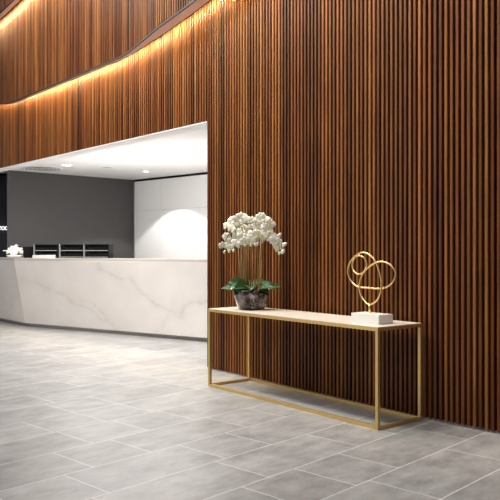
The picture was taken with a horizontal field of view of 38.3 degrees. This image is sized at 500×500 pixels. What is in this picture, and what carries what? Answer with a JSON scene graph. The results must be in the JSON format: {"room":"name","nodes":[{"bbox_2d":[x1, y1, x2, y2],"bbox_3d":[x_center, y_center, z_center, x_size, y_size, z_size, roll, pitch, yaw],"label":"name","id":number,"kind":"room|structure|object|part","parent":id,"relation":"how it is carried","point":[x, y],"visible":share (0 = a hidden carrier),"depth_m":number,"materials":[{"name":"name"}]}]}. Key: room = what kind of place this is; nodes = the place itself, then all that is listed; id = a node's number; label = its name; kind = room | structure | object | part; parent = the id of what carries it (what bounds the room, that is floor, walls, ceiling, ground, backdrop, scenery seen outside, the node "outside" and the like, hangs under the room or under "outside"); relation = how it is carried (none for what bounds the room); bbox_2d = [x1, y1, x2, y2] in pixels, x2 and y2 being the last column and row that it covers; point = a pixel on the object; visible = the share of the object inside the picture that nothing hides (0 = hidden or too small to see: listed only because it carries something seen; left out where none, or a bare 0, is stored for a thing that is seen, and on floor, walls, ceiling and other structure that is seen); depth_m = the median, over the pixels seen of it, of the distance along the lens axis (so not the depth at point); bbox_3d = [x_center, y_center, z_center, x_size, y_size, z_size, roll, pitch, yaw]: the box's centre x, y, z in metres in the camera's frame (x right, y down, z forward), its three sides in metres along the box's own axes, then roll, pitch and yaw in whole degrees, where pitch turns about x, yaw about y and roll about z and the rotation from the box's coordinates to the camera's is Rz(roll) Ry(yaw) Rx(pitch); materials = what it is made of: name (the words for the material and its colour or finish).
{"room":"lobby","nodes":[
{"label":"lobby","id":0,"kind":"room"},
{"bbox_2d":[0,175,6,256],"bbox_3d":[-5.640,-0.125,13.921,5.402,2.750,0.100,0,0,-43],"label":"wall","id":1,"kind":"structure","parent":0,"point":[3,179],"depth_m":14.49,"materials":[{"name":"black"}]},
{"bbox_2d":[7,170,133,257],"bbox_3d":[-3.572,-0.125,14.523,2.835,2.750,0.140,0,0,-43],"label":"wall","id":2,"kind":"structure","parent":0,"point":[43,208],"depth_m":14.39,"materials":[{"name":"paint"}]},
{"bbox_2d":[0,0,191,102],"bbox_3d":[-2.197,-3.484,9.293,0.365,2.332,10.793,0,0,-39],"label":"wall","id":3,"kind":"structure","parent":0,"point":[44,43],"depth_m":9.87,"materials":[{"name":"brown wood"}]},
{"bbox_2d":[0,0,20,19],"bbox_3d":[-3.508,-3.764,10.813,0.138,0.552,6.802,0,0,-40],"label":"trim","id":4,"kind":"structure","parent":3,"relation":"attached to","point":[13,3],"depth_m":11.06,"materials":[{"name":"brown wood"}]},
{"bbox_2d":[0,0,210,104],"bbox_3d":[-2.116,-2.653,9.366,0.232,0.694,10.809,0,0,-39],"label":"trim","id":5,"kind":"structure","parent":3,"relation":"attached to","point":[193,6],"depth_m":8.17,"materials":[{"name":"brown wood"}]},
{"bbox_2d":[0,4,206,167],"bbox_3d":[-2.954,-2.120,10.613,0.060,1.507,7.786,0,0,-40],"label":"wall","id":6,"kind":"structure","parent":0,"point":[162,86],"depth_m":8.99,"materials":[{"name":"brown wood"}]},
{"bbox_2d":[0,121,206,171],"bbox_3d":[-2.903,-0.058,10.667,0.196,2.616,7.806,0,0,-40],"label":"trim","id":7,"kind":"structure","parent":6,"relation":"attached to","point":[196,126],"depth_m":9.25,"materials":[{"name":"white paint"}]},
{"bbox_2d":[0,127,206,179],"bbox_3d":[-2.647,-1.550,12.326,10.729,0.100,6.713,0,0,29],"label":"ceiling","id":8,"kind":"structure","parent":0,"point":[189,148],"depth_m":12.20,"materials":[{"name":"white paint"}]},
{"bbox_2d":[23,166,62,170],"bbox_3d":[-3.805,-1.494,13.235,0.720,0.011,0.720,0,0,0],"label":"ceiling vent","id":9,"kind":"object","parent":8,"relation":"in","point":[33,167],"visible":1,"depth_m":13.18,"materials":[{"name":"grey metal"}]},
{"bbox_2d":[134,174,206,258],"bbox_3d":[-0.801,-0.125,13.864,4.571,2.750,0.060,0,0,43],"label":"wall","id":10,"kind":"structure","parent":0,"point":[170,214],"depth_m":14.54,"materials":[{"name":"white paint"}]},
{"bbox_2d":[134,172,206,181],"bbox_3d":[-0.819,-1.479,13.845,4.571,0.042,0.013,0,0,43],"label":"trim","id":11,"kind":"structure","parent":10,"relation":"attached to","point":[202,173],"depth_m":14.56,"materials":[{"name":"black plastic"}]},
{"bbox_2d":[0,320,499,499],"bbox_3d":[-1.750,1.250,7.500,15.500,0.001,22.000,0,0,0],"label":"floor","id":12,"kind":"structure","parent":0,"point":[85,415],"depth_m":4.83,"materials":[{"name":"tile"}]},
{"bbox_2d":[0,257,206,340],"bbox_3d":[-2.137,0.690,11.051,6.373,1.120,1.116,0,0,35],"label":"reception desk","id":13,"kind":"object","parent":12,"relation":"on","point":[154,297],"visible":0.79,"depth_m":10.61,"materials":[{"name":"stone"}]},
{"bbox_2d":[3,244,22,257],"bbox_3d":[-3.936,0.016,11.990,0.354,0.228,0.280,0,0,-24],"label":"flower arrangement","id":14,"kind":"object","parent":13,"relation":"on","point":[14,250],"visible":1,"depth_m":11.93,"materials":[{"name":"white plant"}]},
{"bbox_2d":[6,255,22,257],"bbox_3d":[-3.915,0.106,12.000,0.280,0.047,0.280,0,0,0],"label":"bowl","id":15,"kind":"object","parent":13,"relation":"on","point":[9,256],"depth_m":11.89,"materials":[{"name":"white ceramic"}]},
{"bbox_2d":[23,247,32,257],"bbox_3d":[-3.675,0.037,11.930,0.160,0.185,0.090,0,0,-11],"label":"display screen","id":16,"kind":"object","parent":13,"relation":"on","point":[27,251],"visible":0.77,"depth_m":11.91,"materials":[{"name":"black plastic"}]},
{"bbox_2d":[32,255,54,257],"bbox_3d":[-3.283,0.105,11.471,0.303,0.049,0.200,0,0,30],"label":"paper stack","id":17,"kind":"object","parent":13,"relation":"on","point":[33,256],"visible":0.93,"depth_m":11.39,"materials":[{"name":"white paper"}]},
{"bbox_2d":[34,244,58,257],"bbox_3d":[-3.328,0.020,11.890,0.410,0.220,0.240,0,0,7],"label":"rack","id":18,"kind":"object","parent":13,"relation":"on","point":[43,249],"visible":0.56,"depth_m":11.80,"materials":[{"name":"grey metal"}]},
{"bbox_3d":[-3.523,0.020,11.914,0.016,0.220,0.240,0,0,7],"label":"panel","id":19,"kind":"part","parent":18,"relation":"part of","materials":[{"name":"grey metal"}]},
{"bbox_2d":[36,247,56,249],"bbox_3d":[-3.327,-0.025,11.897,0.370,0.054,0.194,0,0,7],"label":"tray","id":20,"kind":"object","parent":18,"relation":"on","point":[37,248],"depth_m":11.80,"materials":[{"name":"black plastic"}]},
{"bbox_2d":[36,253,56,255],"bbox_3d":[-3.327,0.078,11.897,0.370,0.054,0.194,0,0,7],"label":"tray","id":21,"kind":"object","parent":18,"relation":"on","point":[55,254],"depth_m":11.80,"materials":[{"name":"plastic"}]},
{"bbox_3d":[-3.314,0.020,12.004,0.376,0.220,0.012,0,0,7],"label":"panel","id":22,"kind":"part","parent":18,"relation":"part of","materials":[{"name":"black plastic"}]},
{"bbox_2d":[59,244,82,257],"bbox_3d":[-2.833,0.020,11.603,0.410,0.220,0.240,0,0,7],"label":"rack","id":23,"kind":"object","parent":13,"relation":"on","point":[65,250],"visible":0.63,"depth_m":11.52,"materials":[{"name":"grey metal"}]},
{"bbox_3d":[-3.029,0.020,11.626,0.016,0.220,0.240,0,0,7],"label":"panel","id":24,"kind":"part","parent":23,"relation":"part of","materials":[{"name":"grey metal"}]},
{"bbox_2d":[61,247,82,249],"bbox_3d":[-2.832,-0.025,11.610,0.370,0.054,0.194,0,0,7],"label":"tray","id":25,"kind":"object","parent":23,"relation":"on","point":[62,248],"depth_m":11.51,"materials":[{"name":"black plastic"}]},
{"bbox_2d":[61,253,82,256],"bbox_3d":[-2.832,0.078,11.610,0.370,0.054,0.194,0,0,7],"label":"tray","id":26,"kind":"object","parent":23,"relation":"on","point":[62,254],"depth_m":11.51,"materials":[{"name":"black plastic"}]},
{"bbox_3d":[-2.819,0.020,11.716,0.376,0.220,0.012,0,0,7],"label":"panel","id":27,"kind":"part","parent":23,"relation":"part of","materials":[{"name":"black plastic"}]},
{"bbox_2d":[83,244,113,257],"bbox_3d":[-2.385,0.020,11.342,0.410,0.220,0.240,0,0,7],"label":"rack","id":28,"kind":"object","parent":13,"relation":"on","point":[89,250],"visible":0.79,"depth_m":11.26,"materials":[{"name":"grey metal"}]},
{"bbox_3d":[-2.580,0.020,11.366,0.016,0.220,0.240,0,0,7],"label":"panel","id":29,"kind":"part","parent":28,"relation":"part of","materials":[{"name":"grey metal"}]},
{"bbox_2d":[85,247,107,249],"bbox_3d":[-2.384,-0.025,11.349,0.370,0.054,0.194,0,0,7],"label":"tray","id":30,"kind":"object","parent":28,"relation":"on","point":[86,248],"depth_m":11.25,"materials":[{"name":"black plastic"}]},
{"bbox_2d":[85,253,107,256],"bbox_3d":[-2.384,0.078,11.349,0.370,0.054,0.194,0,0,7],"label":"tray","id":31,"kind":"object","parent":28,"relation":"on","point":[86,254],"depth_m":11.25,"materials":[{"name":"black plastic"}]},
{"bbox_3d":[-2.371,0.020,11.455,0.376,0.220,0.012,0,0,7],"label":"panel","id":32,"kind":"part","parent":28,"relation":"part of","materials":[{"name":"black plastic"}]},
{"bbox_3d":[-2.189,0.020,11.318,0.016,0.220,0.240,0,0,7],"label":"panel","id":33,"kind":"part","parent":28,"relation":"part of","materials":[{"name":"black plastic"}]},
{"bbox_2d":[0,257,206,261],"bbox_3d":[-2.116,0.146,11.037,6.323,0.033,1.116,0,0,35],"label":"countertop","id":34,"kind":"structure","parent":13,"relation":"on","point":[1,258],"depth_m":10.71,"materials":[{"name":"stone"}]},
{"bbox_2d":[208,307,422,429],"bbox_3d":[0.441,0.893,5.950,0.485,0.714,2.063,0,0,-38],"label":"console table","id":35,"kind":"object","parent":12,"relation":"on","point":[335,320],"visible":0.91,"depth_m":5.62,"materials":[{"name":"gold metal"}]},
{"bbox_3d":[-0.368,0.895,6.611,0.025,0.710,0.025,0,0,-38],"label":"leg","id":36,"kind":"part","parent":35,"relation":"part of","materials":[{"name":"gold metal"}]},
{"bbox_3d":[-0.187,1.238,6.753,0.434,0.025,0.025,0,0,-38],"label":"rail","id":37,"kind":"part","parent":35,"relation":"part of","materials":[{"name":"gold metal"}]},
{"bbox_3d":[-0.006,0.895,6.895,0.025,0.710,0.025,0,0,-38],"label":"leg","id":38,"kind":"part","parent":35,"relation":"part of","materials":[{"name":"gold metal"}]},
{"bbox_2d":[218,212,286,309],"bbox_3d":[0.036,0.097,6.468,0.424,0.878,0.976,0,0,-45],"label":"potted orchid","id":39,"kind":"object","parent":35,"relation":"on","point":[248,295],"visible":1,"depth_m":6.41,"materials":[{"name":"white plant"}]},
{"bbox_3d":[-0.255,-0.049,6.766,0.090,0.068,0.020,-4,10,-6],"label":"flower","id":40,"kind":"part","parent":39,"relation":"part of","materials":[{"name":"white plant"}]},
{"bbox_3d":[-0.226,-0.131,6.827,0.097,0.078,0.021,-23,0,29],"label":"flower","id":41,"kind":"part","parent":39,"relation":"part of","materials":[{"name":"white plant"}]},
{"bbox_3d":[-0.214,-0.235,6.735,0.098,0.078,0.021,-4,-17,35],"label":"flower","id":42,"kind":"part","parent":39,"relation":"part of","materials":[{"name":"white plant"}]},
{"bbox_3d":[-0.187,-0.028,6.756,0.089,0.071,0.019,-8,7,18],"label":"flower","id":43,"kind":"part","parent":39,"relation":"part of","materials":[{"name":"white plant"}]},
{"bbox_3d":[-0.167,-0.197,6.545,0.096,0.075,0.020,29,12,33],"label":"flower","id":44,"kind":"part","parent":39,"relation":"part of","materials":[{"name":"white plant"}]},
{"bbox_3d":[-0.158,0.096,6.683,0.009,0.539,0.323,0,0,-38],"label":"stem","id":45,"kind":"part","parent":39,"relation":"part of","materials":[{"name":"green plant"}]},
{"bbox_3d":[-0.127,-0.066,6.544,0.103,0.082,0.022,16,3,16],"label":"flower","id":46,"kind":"part","parent":39,"relation":"part of","materials":[{"name":"white plant"}]},
{"bbox_3d":[-0.103,-0.256,6.618,0.090,0.072,0.021,-14,-19,13],"label":"flower","id":47,"kind":"part","parent":39,"relation":"part of","materials":[{"name":"white plant"}]},
{"bbox_3d":[-0.073,-0.125,6.405,0.100,0.078,0.020,0,-6,-6],"label":"flower","id":48,"kind":"part","parent":39,"relation":"part of","materials":[{"name":"white plant"}]},
{"bbox_3d":[-0.076,-0.304,6.416,0.101,0.077,0.020,0,0,-1],"label":"flower","id":49,"kind":"part","parent":39,"relation":"part of","materials":[{"name":"white plant"}]},
{"bbox_3d":[-0.104,0.047,6.615,0.009,0.635,0.237,0,0,-38],"label":"stem","id":50,"kind":"part","parent":39,"relation":"part of","materials":[{"name":"green plant"}]},
{"bbox_3d":[-0.045,-0.085,6.377,0.104,0.081,0.021,-6,9,14],"label":"flower","id":51,"kind":"part","parent":39,"relation":"part of","materials":[{"name":"white plant"}]},
{"bbox_3d":[-0.033,-0.275,6.396,0.104,0.080,0.025,0,-2,25],"label":"flower","id":52,"kind":"part","parent":39,"relation":"part of","materials":[{"name":"white plant"}]},
{"bbox_3d":[-0.099,0.115,6.654,0.009,0.499,0.264,0,0,-38],"label":"stem","id":53,"kind":"part","parent":39,"relation":"part of","materials":[{"name":"brown plant"}]},
{"bbox_3d":[-0.049,0.026,6.651,0.009,0.676,0.146,0,0,-38],"label":"stem","id":54,"kind":"part","parent":39,"relation":"part of","materials":[{"name":"green plant"}]},
{"bbox_3d":[0.004,-0.204,6.472,0.090,0.068,0.020,-26,4,1],"label":"flower","id":55,"kind":"part","parent":39,"relation":"part of","materials":[{"name":"white plant"}]},
{"bbox_3d":[0.012,0.444,6.500,0.326,0.184,0.326,0,0,0],"label":"pot","id":56,"kind":"part","parent":39,"relation":"part of","materials":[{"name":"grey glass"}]},
{"bbox_3d":[0.023,-0.268,6.367,0.090,0.070,0.018,4,-13,-6],"label":"flower","id":57,"kind":"part","parent":39,"relation":"part of","materials":[{"name":"white plant"}]},
{"bbox_3d":[0.024,-0.137,6.333,0.105,0.080,0.025,27,0,17],"label":"flower","id":58,"kind":"part","parent":39,"relation":"part of","materials":[{"name":"white plant"}]},
{"bbox_3d":[0.053,-0.151,6.288,0.089,0.071,0.021,-6,-8,-21],"label":"flower","id":59,"kind":"part","parent":39,"relation":"part of","materials":[{"name":"white plant"}]},
{"bbox_3d":[0.117,0.067,6.365,0.009,0.596,0.215,0,0,-38],"label":"stem","id":60,"kind":"part","parent":39,"relation":"part of","materials":[{"name":"green plant"}]},
{"bbox_3d":[0.076,-0.210,6.383,0.106,0.080,0.025,14,-2,19],"label":"flower","id":61,"kind":"part","parent":39,"relation":"part of","materials":[{"name":"white plant"}]},
{"bbox_3d":[0.065,-0.243,6.261,0.089,0.071,0.021,17,-12,-13],"label":"flower","id":62,"kind":"part","parent":39,"relation":"part of","materials":[{"name":"white plant"}]},
{"bbox_3d":[0.090,-0.295,6.269,0.091,0.073,0.020,-18,-6,10],"label":"flower","id":63,"kind":"part","parent":39,"relation":"part of","materials":[{"name":"white plant"}]},
{"bbox_3d":[0.115,-0.145,6.330,0.101,0.077,0.020,0,0,20],"label":"flower","id":64,"kind":"part","parent":39,"relation":"part of","materials":[{"name":"white plant"}]},
{"bbox_3d":[0.153,-0.193,6.293,0.098,0.076,0.020,-10,7,5],"label":"flower","id":65,"kind":"part","parent":39,"relation":"part of","materials":[{"name":"white plant"}]},
{"bbox_3d":[0.175,-0.230,6.095,0.099,0.076,0.023,23,-11,-17],"label":"flower","id":66,"kind":"part","parent":39,"relation":"part of","materials":[{"name":"white plant"}]},
{"bbox_3d":[0.186,-0.133,6.234,0.101,0.078,0.020,24,3,-12],"label":"flower","id":67,"kind":"part","parent":39,"relation":"part of","materials":[{"name":"white plant"}]},
{"bbox_3d":[0.186,0.112,6.325,0.010,0.506,0.351,0,0,-38],"label":"stem","id":68,"kind":"part","parent":39,"relation":"part of","materials":[{"name":"green plant"}]},
{"bbox_3d":[0.208,-0.089,6.104,0.097,0.077,0.021,2,14,9],"label":"flower","id":69,"kind":"part","parent":39,"relation":"part of","materials":[{"name":"white plant"}]},
{"bbox_3d":[0.231,-0.062,6.121,0.098,0.074,0.021,-25,13,1],"label":"flower","id":70,"kind":"part","parent":39,"relation":"part of","materials":[{"name":"white plant"}]},
{"bbox_3d":[0.260,0.553,5.809,0.025,0.025,2.012,0,0,-38],"label":"rail","id":71,"kind":"part","parent":35,"relation":"part of","materials":[{"name":"gold metal"}]},
{"bbox_3d":[0.260,1.238,5.809,0.025,0.025,2.012,0,0,-38],"label":"rail","id":72,"kind":"part","parent":35,"relation":"part of","materials":[{"name":"gold metal"}]},
{"bbox_3d":[0.622,1.238,6.092,0.025,0.025,2.012,0,0,-38],"label":"rail","id":73,"kind":"part","parent":35,"relation":"part of","materials":[{"name":"gold metal"}]},
{"bbox_2d":[347,252,395,324],"bbox_3d":[0.891,0.274,5.329,0.154,0.524,0.495,0,0,-38],"label":"wire sculpture","id":74,"kind":"object","parent":35,"relation":"on","point":[369,317],"visible":1,"depth_m":5.28,"materials":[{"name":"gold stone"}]},
{"bbox_3d":[0.888,0.895,5.006,0.025,0.710,0.025,0,0,-38],"label":"leg","id":75,"kind":"part","parent":35,"relation":"part of","materials":[{"name":"gold metal"}]},
{"bbox_3d":[1.069,0.553,5.148,0.434,0.025,0.025,0,0,-38],"label":"rail","id":76,"kind":"part","parent":35,"relation":"part of","materials":[{"name":"gold metal"}]},
{"bbox_3d":[1.069,1.238,5.148,0.434,0.025,0.025,0,0,-38],"label":"rail","id":77,"kind":"part","parent":35,"relation":"part of","materials":[{"name":"gold metal"}]},
{"bbox_3d":[1.250,0.895,5.290,0.025,0.710,0.025,0,0,-38],"label":"leg","id":78,"kind":"part","parent":35,"relation":"part of","materials":[{"name":"gold metal"}]},
{"bbox_2d":[207,0,499,432],"bbox_3d":[1.098,-1.082,5.700,0.193,4.640,4.951,0,0,-40],"label":"wall","id":79,"kind":"structure","parent":0,"point":[372,127],"depth_m":5.83,"materials":[{"name":"brown wood"}]}
]}

